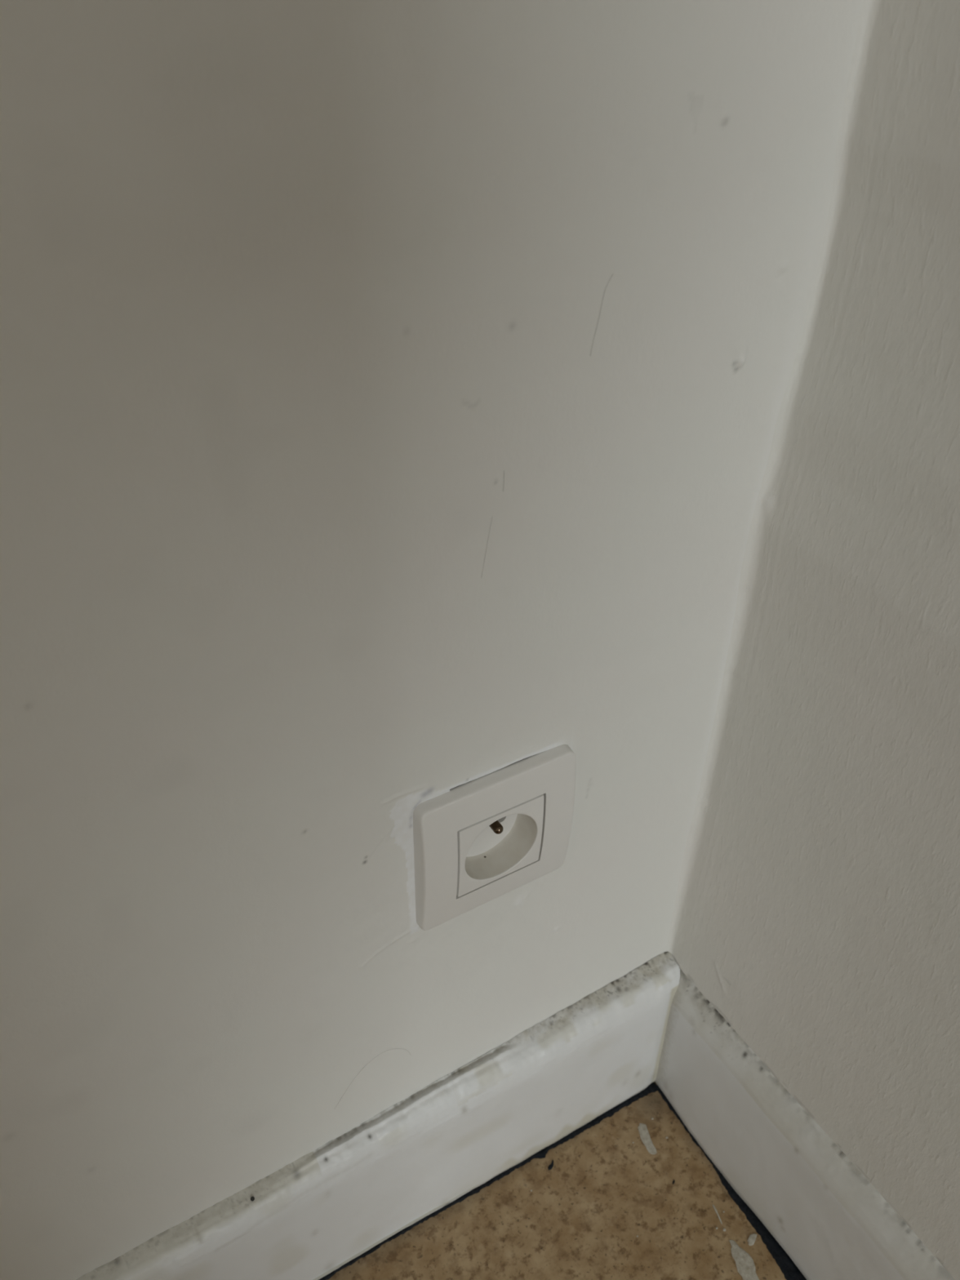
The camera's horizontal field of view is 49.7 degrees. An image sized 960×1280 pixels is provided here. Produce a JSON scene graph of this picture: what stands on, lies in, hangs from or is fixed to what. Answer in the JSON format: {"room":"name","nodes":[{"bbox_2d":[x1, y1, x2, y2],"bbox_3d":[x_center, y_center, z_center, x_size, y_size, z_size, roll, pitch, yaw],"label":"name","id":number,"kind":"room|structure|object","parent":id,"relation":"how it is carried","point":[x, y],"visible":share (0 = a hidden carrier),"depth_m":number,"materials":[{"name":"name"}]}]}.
{"room":"empty room corner","nodes":[
{"label":"empty room corner","id":0,"kind":"room"},
{"bbox_2d":[0,0,863,1279],"bbox_3d":[-1.000,-0.348,-0.555,2.800,2.500,0.102,-19,42,-25],"label":"wall","id":1,"kind":"structure","parent":0,"point":[392,392],"depth_m":0.35,"materials":[{"name":"paint"}]},
{"bbox_2d":[75,951,679,1279],"bbox_3d":[-0.993,0.630,0.123,2.598,0.121,0.019,-19,42,-25],"label":"baseboard","id":2,"kind":"structure","parent":1,"relation":"attached to","point":[326,1208],"depth_m":0.58,"materials":[{"name":"white paint"}]},
{"bbox_2d":[413,744,575,930],"bbox_3d":[-0.002,0.082,0.486,0.083,0.083,0.047,-19,42,-25],"label":"power socket","id":3,"kind":"object","parent":1,"relation":"attached to","point":[481,840],"visible":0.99,"depth_m":0.47,"materials":[{"name":"white plastic"}]},
{"bbox_2d":[318,1081,806,1279],"bbox_3d":[0.082,1.816,-1.227,2.800,0.101,4.400,-19,42,-25],"label":"floor","id":4,"kind":"structure","parent":0,"point":[629,1193],"depth_m":0.63,"materials":[{"name":"beige plastic"}]},
{"bbox_2d":[664,0,959,1279],"bbox_3d":[1.261,0.379,-1.445,0.108,2.500,4.200,-19,42,-25],"label":"wall","id":5,"kind":"structure","parent":0,"point":[816,909],"depth_m":0.44,"materials":[{"name":"paint"}]},
{"bbox_2d":[654,967,955,1279],"bbox_3d":[1.194,1.344,-0.748,0.012,0.118,4.200,-19,42,-25],"label":"baseboard","id":6,"kind":"structure","parent":5,"relation":"attached to","point":[833,1224],"depth_m":0.59,"materials":[{"name":"white paint"}]}
]}

